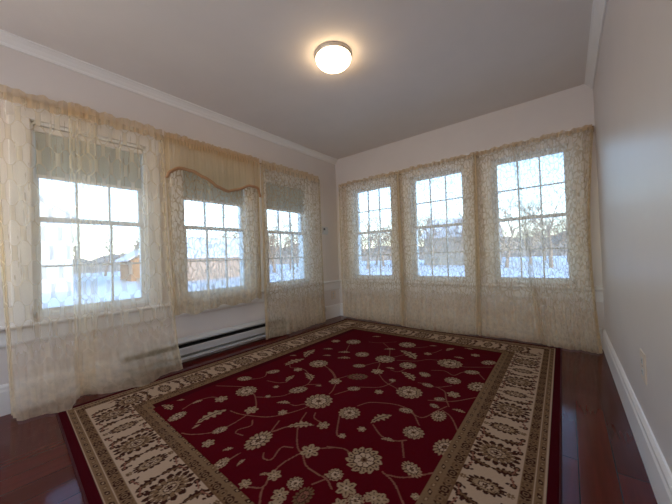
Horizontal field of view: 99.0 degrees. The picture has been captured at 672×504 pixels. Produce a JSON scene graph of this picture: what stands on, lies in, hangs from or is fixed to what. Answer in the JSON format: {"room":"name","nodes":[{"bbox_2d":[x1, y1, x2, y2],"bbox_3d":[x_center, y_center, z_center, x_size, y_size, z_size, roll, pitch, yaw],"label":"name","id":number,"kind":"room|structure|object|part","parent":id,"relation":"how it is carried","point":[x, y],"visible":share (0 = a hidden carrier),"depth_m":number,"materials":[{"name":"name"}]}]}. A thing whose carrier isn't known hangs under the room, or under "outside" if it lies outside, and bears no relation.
{"room":"empty living room","nodes":[
{"label":"empty living room","id":0,"kind":"room"},
{"bbox_2d":[0,45,339,384],"bbox_3d":[-1.647,-0.205,2.675,0.160,2.500,5.460,-3,-1,39],"label":"wall","id":1,"kind":"structure","parent":0,"point":[29,74],"depth_m":2.51,"materials":[{"name":"paint"}]},
{"bbox_2d":[5,100,162,324],"bbox_3d":[-1.944,-0.281,2.303,0.230,1.518,0.940,-3,-1,39],"label":"window","id":2,"kind":"structure","parent":1,"relation":"in","point":[27,115],"depth_m":2.16,"materials":[{"name":"white paint"}]},
{"bbox_3d":[-1.950,-0.559,2.305,0.030,0.682,0.670,-3,-1,39],"label":"sash","id":3,"kind":"part","parent":2,"relation":"part of","materials":[{"name":"white paint"}]},
{"bbox_2d":[35,132,141,188],"bbox_3d":[-1.923,-0.712,2.281,0.003,0.340,0.646,-3,-1,39],"label":"shade","id":4,"kind":"object","parent":2,"relation":"attached to","point":[56,138],"depth_m":2.25,"materials":[{"name":"grey fabric"}]},
{"bbox_3d":[-1.901,0.087,2.274,0.030,0.682,0.670,-3,-1,39],"label":"sash","id":5,"kind":"part","parent":2,"relation":"part of","materials":[{"name":"white paint"}]},
{"bbox_2d":[0,29,337,164],"bbox_3d":[-1.654,-1.420,2.562,0.060,0.075,5.300,-3,-1,39],"label":"trim","id":6,"kind":"structure","parent":1,"relation":"attached to","point":[7,39],"depth_m":2.46,"materials":[{"name":"white paint"}]},
{"bbox_2d":[0,280,339,347],"bbox_3d":[-1.588,0.538,2.534,0.054,0.137,5.300,-3,-1,39],"label":"trim","id":7,"kind":"structure","parent":1,"relation":"attached to","point":[46,326],"depth_m":2.28,"materials":[{"name":"white paint"}]},
{"bbox_2d":[0,303,340,416],"bbox_3d":[-1.587,0.944,2.539,0.020,0.195,5.300,-3,-1,39],"label":"baseboard","id":8,"kind":"structure","parent":1,"relation":"attached to","point":[332,311],"depth_m":2.06,"materials":[{"name":"white paint"}]},
{"bbox_2d":[120,314,288,380],"bbox_3d":[-1.173,0.915,2.983,0.068,0.238,1.750,-3,-1,39],"label":"baseboard heater","id":9,"kind":"object","parent":1,"relation":"attached to","point":[197,345],"visible":0.66,"depth_m":2.82,"materials":[{"name":"white metal"}]},
{"bbox_3d":[-1.198,0.907,3.002,0.005,0.195,1.710,-3,-1,39],"label":"panel","id":10,"kind":"part","parent":9,"relation":"part of","materials":[{"name":"white metal"}]},
{"bbox_2d":[124,314,285,356],"bbox_3d":[-1.179,0.822,2.986,0.052,0.040,1.710,-3,-1,39],"label":"hood","id":11,"kind":"object","parent":9,"relation":"attached to","point":[136,352],"depth_m":2.79,"materials":[{"name":"metal"}]},
{"bbox_2d":[170,170,257,300],"bbox_3d":[-1.310,-0.292,3.090,0.230,1.518,0.960,-3,-1,39],"label":"window","id":12,"kind":"structure","parent":1,"relation":"in","point":[214,193],"depth_m":2.98,"materials":[{"name":"white paint"}]},
{"bbox_2d":[183,171,242,204],"bbox_3d":[-1.290,-0.710,3.067,0.003,0.365,0.666,-3,-1,39],"label":"shade","id":13,"kind":"object","parent":12,"relation":"attached to","point":[214,193],"depth_m":2.98,"materials":[{"name":"grey fabric"}]},
{"bbox_3d":[-1.317,-0.570,3.091,0.030,0.682,0.690,-3,-1,39],"label":"sash","id":14,"kind":"part","parent":12,"relation":"part of","materials":[{"name":"white paint"}]},
{"bbox_3d":[-1.268,0.076,3.060,0.030,0.682,0.690,-3,-1,39],"label":"sash","id":15,"kind":"part","parent":12,"relation":"part of","materials":[{"name":"white paint"}]},
{"bbox_2d":[259,164,313,289],"bbox_3d":[-0.696,-0.302,3.853,0.230,1.518,0.940,-3,-1,39],"label":"window","id":16,"kind":"structure","parent":1,"relation":"in","point":[286,178],"depth_m":3.86,"materials":[{"name":"white paint"}]},
{"bbox_2d":[266,182,302,211],"bbox_3d":[-0.675,-0.725,3.830,0.003,0.355,0.646,-3,-1,39],"label":"shade","id":17,"kind":"object","parent":16,"relation":"attached to","point":[281,205],"depth_m":3.81,"materials":[{"name":"grey fabric"}]},
{"bbox_3d":[-0.702,-0.580,3.854,0.030,0.682,0.670,-3,-1,39],"label":"sash","id":18,"kind":"part","parent":16,"relation":"part of","materials":[{"name":"white paint"}]},
{"bbox_3d":[-0.653,0.066,3.823,0.030,0.682,0.670,-3,-1,39],"label":"sash","id":19,"kind":"part","parent":16,"relation":"part of","materials":[{"name":"white paint"}]},
{"bbox_2d":[321,226,327,234],"bbox_3d":[-0.168,-0.327,4.364,0.031,0.120,0.140,-3,-1,39],"label":"thermostat","id":20,"kind":"object","parent":1,"relation":"attached to","point":[324,229],"visible":0.88,"depth_m":4.35,"materials":[{"name":"grey plastic"}]},
{"bbox_2d":[331,291,335,298],"bbox_3d":[-0.041,0.671,4.482,0.007,0.128,0.104,-3,-1,39],"label":"wall outlet","id":21,"kind":"object","parent":1,"relation":"attached to","point":[333,296],"visible":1,"depth_m":4.48,"materials":[{"name":"beige plastic"}]},
{"bbox_3d":[-1.266,-1.039,2.996,0.091,0.060,1.039,-3,-1,39],"label":"curtain rod","id":22,"kind":"object","parent":1,"relation":"attached to","visible":0},
{"bbox_2d":[163,131,261,316],"bbox_3d":[-1.192,-0.252,2.942,0.049,1.685,1.019,-3,-1,39],"label":"sheer curtain","id":23,"kind":"object","parent":22,"relation":"hanging from","point":[236,298],"visible":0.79,"depth_m":2.87,"materials":[{"name":"fabric"}]},
{"bbox_2d":[164,132,260,197],"bbox_3d":[-1.192,-0.860,2.929,0.059,0.476,1.035,-3,-1,39],"label":"valance","id":24,"kind":"object","parent":22,"relation":"hanging from","point":[227,170],"visible":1,"depth_m":2.88,"materials":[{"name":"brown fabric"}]},
{"bbox_2d":[0,0,592,158],"bbox_3d":[-0.469,-1.583,1.605,3.435,0.140,5.620,-3,-1,39],"label":"ceiling","id":25,"kind":"structure","parent":0,"point":[416,67],"depth_m":2.19,"materials":[{"name":"paint"}]},
{"bbox_2d":[314,41,351,73],"bbox_3d":[-0.019,-1.460,2.213,0.290,0.120,0.290,-3,-1,39],"label":"ceiling lamp","id":26,"kind":"object","parent":25,"relation":"attached to","point":[332,57],"visible":1,"depth_m":2.14,"materials":[{"name":"white glass"}]},
{"bbox_2d":[0,316,657,503],"bbox_3d":[-0.377,1.045,1.566,3.435,0.120,5.620,-3,-1,39],"label":"floor","id":27,"kind":"structure","parent":0,"point":[602,463],"depth_m":1.43,"materials":[{"name":"brown wood"}]},
{"bbox_2d":[56,319,561,503],"bbox_3d":[0.139,0.971,2.220,2.568,0.010,3.233,-3,-1,39],"label":"area rug","id":28,"kind":"object","parent":27,"relation":"on","point":[346,411],"visible":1,"depth_m":1.59,"materials":[{"name":"fabric"}]},
{"bbox_2d":[335,84,604,332],"bbox_3d":[1.289,-0.293,3.711,3.115,2.500,0.160,-3,-1,39],"label":"wall","id":29,"kind":"structure","parent":0,"point":[571,108],"depth_m":3.27,"materials":[{"name":"paint"}]},
{"bbox_2d":[346,171,400,280],"bbox_3d":[0.581,-0.341,4.275,0.900,1.518,0.230,-3,-1,39],"label":"window","id":30,"kind":"structure","parent":29,"relation":"in","point":[352,257],"depth_m":4.29,"materials":[{"name":"white paint"}]},
{"bbox_3d":[0.569,-0.619,4.276,0.630,0.682,0.030,-3,-1,39],"label":"sash","id":31,"kind":"part","parent":30,"relation":"part of","materials":[{"name":"white paint"}]},
{"bbox_3d":[0.571,0.029,4.239,0.630,0.682,0.030,-3,-1,39],"label":"sash","id":32,"kind":"part","parent":30,"relation":"part of","materials":[{"name":"white paint"}]},
{"bbox_2d":[401,153,476,283],"bbox_3d":[1.324,-0.376,3.676,0.920,1.518,0.230,-3,-1,39],"label":"window","id":33,"kind":"structure","parent":29,"relation":"in","point":[414,256],"depth_m":3.61,"materials":[{"name":"white paint"}]},
{"bbox_3d":[1.312,-0.653,3.677,0.650,0.682,0.030,-3,-1,39],"label":"sash","id":34,"kind":"part","parent":33,"relation":"part of","materials":[{"name":"white paint"}]},
{"bbox_3d":[1.313,-0.006,3.640,0.650,0.682,0.030,-3,-1,39],"label":"sash","id":35,"kind":"part","parent":33,"relation":"part of","materials":[{"name":"white paint"}]},
{"bbox_2d":[340,303,602,348],"bbox_3d":[1.273,0.860,3.624,3.075,0.195,0.020,-3,-1,39],"label":"baseboard","id":36,"kind":"structure","parent":29,"relation":"attached to","point":[341,304],"depth_m":3.19,"materials":[{"name":"white paint"}]},
{"bbox_2d":[340,280,603,301],"bbox_3d":[1.268,0.453,3.601,3.065,0.137,0.054,-3,-1,39],"label":"trim","id":37,"kind":"structure","parent":29,"relation":"attached to","point":[598,290],"depth_m":3.21,"materials":[{"name":"white paint"}]},
{"bbox_2d":[478,129,588,286],"bbox_3d":[2.079,-0.411,3.067,0.920,1.518,0.230,-3,-1,39],"label":"window","id":38,"kind":"structure","parent":29,"relation":"in","point":[533,154],"depth_m":2.96,"materials":[{"name":"white paint"}]},
{"bbox_3d":[2.067,-0.689,3.068,0.650,0.682,0.030,-3,-1,39],"label":"sash","id":39,"kind":"part","parent":38,"relation":"part of","materials":[{"name":"white paint"}]},
{"bbox_3d":[2.068,-0.041,3.032,0.650,0.682,0.030,-3,-1,39],"label":"sash","id":40,"kind":"part","parent":38,"relation":"part of","materials":[{"name":"white paint"}]},
{"bbox_3d":[1.236,-1.098,3.589,0.969,0.060,0.081,-3,-1,39],"label":"curtain rod","id":41,"kind":"object","parent":29,"relation":"attached to","visible":0},
{"bbox_2d":[397,152,478,334],"bbox_3d":[1.200,-0.088,3.484,0.962,2.074,0.143,-3,-1,39],"label":"sheer curtain","id":42,"kind":"object","parent":41,"relation":"hanging from","point":[446,327],"visible":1,"depth_m":3.48,"materials":[{"name":"fabric"}]},
{"bbox_3d":[1.997,-1.134,2.975,1.014,0.060,0.081,-3,-1,39],"label":"curtain rod","id":43,"kind":"object","parent":29,"relation":"attached to","visible":0},
{"bbox_2d":[474,143,543,342],"bbox_3d":[1.806,-0.115,3.048,0.598,2.073,0.068,-3,-1,39],"label":"sheer curtain","id":44,"kind":"object","parent":43,"relation":"hanging from","point":[483,331],"visible":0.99,"depth_m":3.08,"materials":[{"name":"fabric"}]},
{"bbox_2d":[512,124,602,353],"bbox_3d":[2.095,-0.130,2.753,0.643,2.069,0.142,-3,-1,39],"label":"sheer curtain","id":45,"kind":"object","parent":43,"relation":"hanging from","point":[589,335],"visible":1,"depth_m":2.73,"materials":[{"name":"fabric"}]},
{"bbox_2d":[593,0,671,472],"bbox_3d":[0.851,-0.324,0.558,0.160,2.500,5.620,-3,-1,39],"label":"wall","id":46,"kind":"structure","parent":0,"point":[632,89],"depth_m":1.20,"materials":[{"name":"paint"}]},
{"bbox_2d":[584,0,607,89],"bbox_3d":[0.723,-1.532,0.645,0.060,0.075,5.300,-3,-1,39],"label":"trim","id":47,"kind":"structure","parent":46,"relation":"attached to","point":[599,6],"depth_m":2.09,"materials":[{"name":"white paint"}]},
{"bbox_2d":[602,329,671,503],"bbox_3d":[0.821,0.836,0.598,0.020,0.185,5.300,-3,-1,39],"label":"baseboard","id":48,"kind":"structure","parent":46,"relation":"attached to","point":[659,474],"depth_m":1.26,"materials":[{"name":"white paint"}]},
{"bbox_2d":[640,348,646,384],"bbox_3d":[1.348,0.501,1.260,0.007,0.128,0.104,-3,-1,39],"label":"wall outlet","id":49,"kind":"object","parent":46,"relation":"attached to","point":[642,355],"visible":1,"depth_m":1.24,"materials":[{"name":"beige plastic"}]},
{"bbox_3d":[-1.930,-1.028,2.172,0.091,0.060,1.084,-3,-1,39],"label":"curtain rod","id":50,"kind":"object","parent":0,"visible":0},
{"bbox_2d":[0,84,97,420],"bbox_3d":[-1.886,-0.025,1.922,0.249,2.115,0.525,-3,-1,39],"label":"sheer curtain","id":51,"kind":"object","parent":50,"relation":"hanging from","point":[13,95],"visible":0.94,"depth_m":1.90,"materials":[{"name":"fabric"}]},
{"bbox_2d":[68,102,182,395],"bbox_3d":[-1.590,-0.032,2.257,0.205,2.117,0.719,-3,-1,42],"label":"sheer curtain","id":52,"kind":"object","parent":50,"relation":"hanging from","point":[75,109],"visible":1,"depth_m":2.22,"materials":[{"name":"fabric"}]},
{"bbox_3d":[-0.612,-1.050,3.807,0.091,0.060,1.044,-3,-1,39],"label":"curtain rod","id":53,"kind":"object","parent":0,"visible":0},
{"bbox_2d":[261,160,325,339],"bbox_3d":[-0.501,-0.049,3.734,0.095,2.115,1.069,-3,-1,39],"label":"sheer curtain","id":54,"kind":"object","parent":53,"relation":"hanging from","point":[304,323],"visible":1,"depth_m":3.65,"materials":[{"name":"fabric"}]},
{"bbox_3d":[0.466,-1.062,4.209,1.029,0.060,0.081,-3,-1,39],"label":"curtain rod","id":55,"kind":"object","parent":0,"visible":0},
{"bbox_2d":[338,170,402,324],"bbox_3d":[0.461,-0.054,4.124,1.021,2.069,0.084,-3,-1,39],"label":"sheer curtain","id":56,"kind":"object","parent":55,"relation":"hanging from","point":[392,320],"visible":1,"depth_m":4.11,"materials":[{"name":"fabric"}]},
{"label":"outside","id":57,"kind":"structure","parent":0,"visible":0},
{"bbox_2d":[42,256,568,307],"bbox_3d":[0.099,1.813,4.595,280.000,0.160,280.000,-3,-1,39],"label":"snowy ground","id":58,"kind":"structure","parent":57,"point":[131,286],"depth_m":24.73,"materials":[{"name":"white snow"}]},
{"bbox_2d":[40,196,74,292],"bbox_3d":[-26.481,-1.452,20.444,11.700,9.060,10.500,-3,-1,39],"label":"neighbor house","id":59,"kind":"structure","parent":58,"relation":"on","point":[51,231],"depth_m":20.10,"materials":[{"name":"white"}]},
{"bbox_2d":[72,225,90,263],"bbox_3d":[-34.093,-0.270,36.506,5.072,7.788,8.957,-1,-1,-33],"label":"bare tree","id":60,"kind":"object","parent":58,"relation":"on","point":[75,243],"visible":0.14,"depth_m":36.42,"materials":[{"name":"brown plant"}]},
{"bbox_2d":[80,218,133,275],"bbox_3d":[-33.224,-0.733,41.350,6.325,8.767,7.116,-2,-1,4],"label":"bare tree","id":61,"kind":"object","parent":58,"relation":"on","point":[106,241],"visible":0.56,"depth_m":41.22,"materials":[{"name":"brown plant"}]},
{"bbox_2d":[115,250,139,280],"bbox_3d":[-21.010,1.409,30.650,4.200,3.260,3.200,-3,-1,39],"label":"garden shed","id":62,"kind":"object","parent":58,"relation":"on","point":[124,269],"visible":0.4,"depth_m":29.14,"materials":[{"name":"brown wood"}]},
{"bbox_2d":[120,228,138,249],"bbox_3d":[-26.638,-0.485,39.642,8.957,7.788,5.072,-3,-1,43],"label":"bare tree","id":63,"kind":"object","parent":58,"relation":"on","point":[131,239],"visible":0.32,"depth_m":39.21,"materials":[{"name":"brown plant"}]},
{"bbox_2d":[187,237,239,280],"bbox_3d":[-14.122,0.620,30.869,7.700,4.360,8.000,-3,-1,39],"label":"garage","id":64,"kind":"structure","parent":58,"relation":"on","point":[197,246],"depth_m":28.49,"materials":[{"name":"brown"}]},
{"bbox_2d":[198,227,238,238],"bbox_3d":[-16.808,-0.770,43.715,8.957,7.788,5.072,-2,-1,13],"label":"bare tree","id":65,"kind":"object","parent":58,"relation":"on","point":[227,227],"visible":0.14,"depth_m":43.50,"materials":[{"name":"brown plant"}]},
{"bbox_2d":[210,220,237,237],"bbox_3d":[-15.006,-0.829,43.983,8.957,7.788,5.072,-2,-1,-2],"label":"bare tree","id":66,"kind":"object","parent":58,"relation":"on","point":[227,220],"visible":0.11,"depth_m":43.48,"materials":[{"name":"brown plant"}]},
{"bbox_2d":[232,211,290,272],"bbox_3d":[-8.617,-1.288,34.647,7.978,7.947,6.684,-2,-1,14],"label":"bare tree","id":67,"kind":"object","parent":58,"relation":"on","point":[274,251],"visible":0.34,"depth_m":34.79,"materials":[{"name":"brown plant"}]},
{"bbox_2d":[267,227,284,259],"bbox_3d":[-9.609,-0.526,39.259,4.952,6.610,7.499,-1,-1,-32],"label":"bare tree","id":68,"kind":"object","parent":58,"relation":"on","point":[267,227],"visible":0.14,"depth_m":39.09,"materials":[{"name":"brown plant"}]},
{"bbox_2d":[269,222,295,259],"bbox_3d":[-9.624,-0.980,46.590,8.957,7.788,5.072,-1,-1,-31],"label":"bare tree","id":69,"kind":"object","parent":58,"relation":"on","point":[278,250],"visible":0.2,"depth_m":47.24,"materials":[{"name":"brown plant"}]},
{"bbox_2d":[268,215,298,254],"bbox_3d":[-4.494,-1.428,35.013,7.978,7.947,6.684,-2,-1,-15],"label":"bare tree","id":70,"kind":"object","parent":58,"relation":"on","point":[288,215],"visible":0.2,"depth_m":33.94,"materials":[{"name":"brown plant"}]},
{"bbox_2d":[278,228,297,269],"bbox_3d":[-5.759,-0.618,42.221,7.499,6.610,4.952,-2,-1,28],"label":"bare tree","id":71,"kind":"object","parent":58,"relation":"on","point":[290,254],"visible":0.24,"depth_m":41.83,"materials":[{"name":"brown plant"}]},
{"bbox_2d":[285,229,298,266],"bbox_3d":[-7.479,-1.448,54.058,6.325,8.767,7.116,-2,-1,-3],"label":"bare tree","id":72,"kind":"object","parent":58,"relation":"on","point":[287,229],"visible":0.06,"depth_m":53.75,"materials":[{"name":"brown plant"}]},
{"bbox_2d":[74,231,567,273],"bbox_3d":[2.153,-1.485,33.016,187.781,7.490,173.093,-3,-1,39],"label":"wooded hills","id":73,"kind":"structure","parent":58,"relation":"on","point":[556,252],"depth_m":71.99,"materials":[{"name":"grey plant"}]},
{"bbox_2d":[360,211,390,268],"bbox_3d":[4.231,-1.744,34.332,6.684,7.947,7.978,-2,-1,16],"label":"bare tree","id":74,"kind":"object","parent":58,"relation":"on","point":[377,241],"visible":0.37,"depth_m":34.01,"materials":[{"name":"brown plant"}]},
{"bbox_2d":[363,227,390,265],"bbox_3d":[6.121,-1.040,41.895,4.952,6.610,7.499,-2,-1,29],"label":"bare tree","id":75,"kind":"object","parent":58,"relation":"on","point":[370,227],"visible":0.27,"depth_m":40.92,"materials":[{"name":"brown plant"}]},
{"bbox_2d":[364,223,390,264],"bbox_3d":[8.085,-1.604,46.408,5.072,7.788,8.957,-2,-1,-30],"label":"bare tree","id":76,"kind":"object","parent":58,"relation":"on","point":[386,223],"visible":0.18,"depth_m":46.52,"materials":[{"name":"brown plant"}]},
{"bbox_2d":[382,214,432,250],"bbox_3d":[8.713,-1.886,35.366,6.684,7.947,7.978,-2,-1,-14],"label":"bare tree","id":77,"kind":"object","parent":58,"relation":"on","point":[385,214],"visible":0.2,"depth_m":34.94,"materials":[{"name":"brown plant"}]},
{"bbox_2d":[418,206,461,266],"bbox_3d":[11.483,-1.998,34.368,7.978,7.947,6.684,-1,-1,-36],"label":"bare tree","id":78,"kind":"object","parent":58,"relation":"on","point":[427,218],"visible":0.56,"depth_m":34.60,"materials":[{"name":"brown plant"}]},
{"bbox_2d":[426,204,463,250],"bbox_3d":[15.364,-2.126,34.929,6.684,7.947,7.978,-3,-1,39],"label":"bare tree","id":79,"kind":"object","parent":58,"relation":"on","point":[455,204],"visible":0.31,"depth_m":34.58,"materials":[{"name":"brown plant"}]},
{"bbox_2d":[421,217,501,264],"bbox_3d":[17.955,-1.608,40.891,9.200,6.860,7.700,-3,-1,39],"label":"neighbor house","id":80,"kind":"structure","parent":58,"relation":"on","point":[459,258],"depth_m":39.27,"materials":[{"name":"beige"}]},
{"bbox_2d":[499,216,521,260],"bbox_3d":[26.378,-2.751,46.365,7.116,8.767,6.325,-3,-1,37],"label":"bare tree","id":81,"kind":"object","parent":58,"relation":"on","point":[499,216],"visible":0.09,"depth_m":45.64,"materials":[{"name":"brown plant"}]},
{"bbox_2d":[499,195,555,267],"bbox_3d":[17.800,-2.305,28.627,6.684,7.947,7.978,-2,-1,24],"label":"bare tree","id":82,"kind":"object","parent":58,"relation":"on","point":[512,228],"visible":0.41,"depth_m":28.76,"materials":[{"name":"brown plant"}]},
{"bbox_2d":[507,216,565,263],"bbox_3d":[24.884,-1.793,35.526,4.952,6.610,7.499,-1,-1,-45],"label":"bare tree","id":83,"kind":"object","parent":58,"relation":"on","point":[530,247],"visible":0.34,"depth_m":35.33,"materials":[{"name":"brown plant"}]},
{"bbox_2d":[508,187,565,267],"bbox_3d":[19.618,-2.395,26.896,7.978,7.947,6.684,-2,-1,2],"label":"bare tree","id":84,"kind":"object","parent":58,"relation":"on","point":[548,233],"visible":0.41,"depth_m":27.12,"materials":[{"name":"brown plant"}]},
{"bbox_2d":[516,209,560,259],"bbox_3d":[30.910,-2.961,42.925,6.325,8.767,7.116,-2,-1,15],"label":"bare tree","id":85,"kind":"object","parent":58,"relation":"on","point":[523,209],"visible":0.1,"depth_m":42.63,"materials":[{"name":"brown plant"}]},
{"bbox_2d":[547,210,566,246],"bbox_3d":[28.565,-1.952,33.532,7.499,6.610,4.952,-2,-1,16],"label":"bare tree","id":86,"kind":"object","parent":58,"relation":"on","point":[553,210],"visible":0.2,"depth_m":34.40,"materials":[{"name":"brown plant"}]}
]}

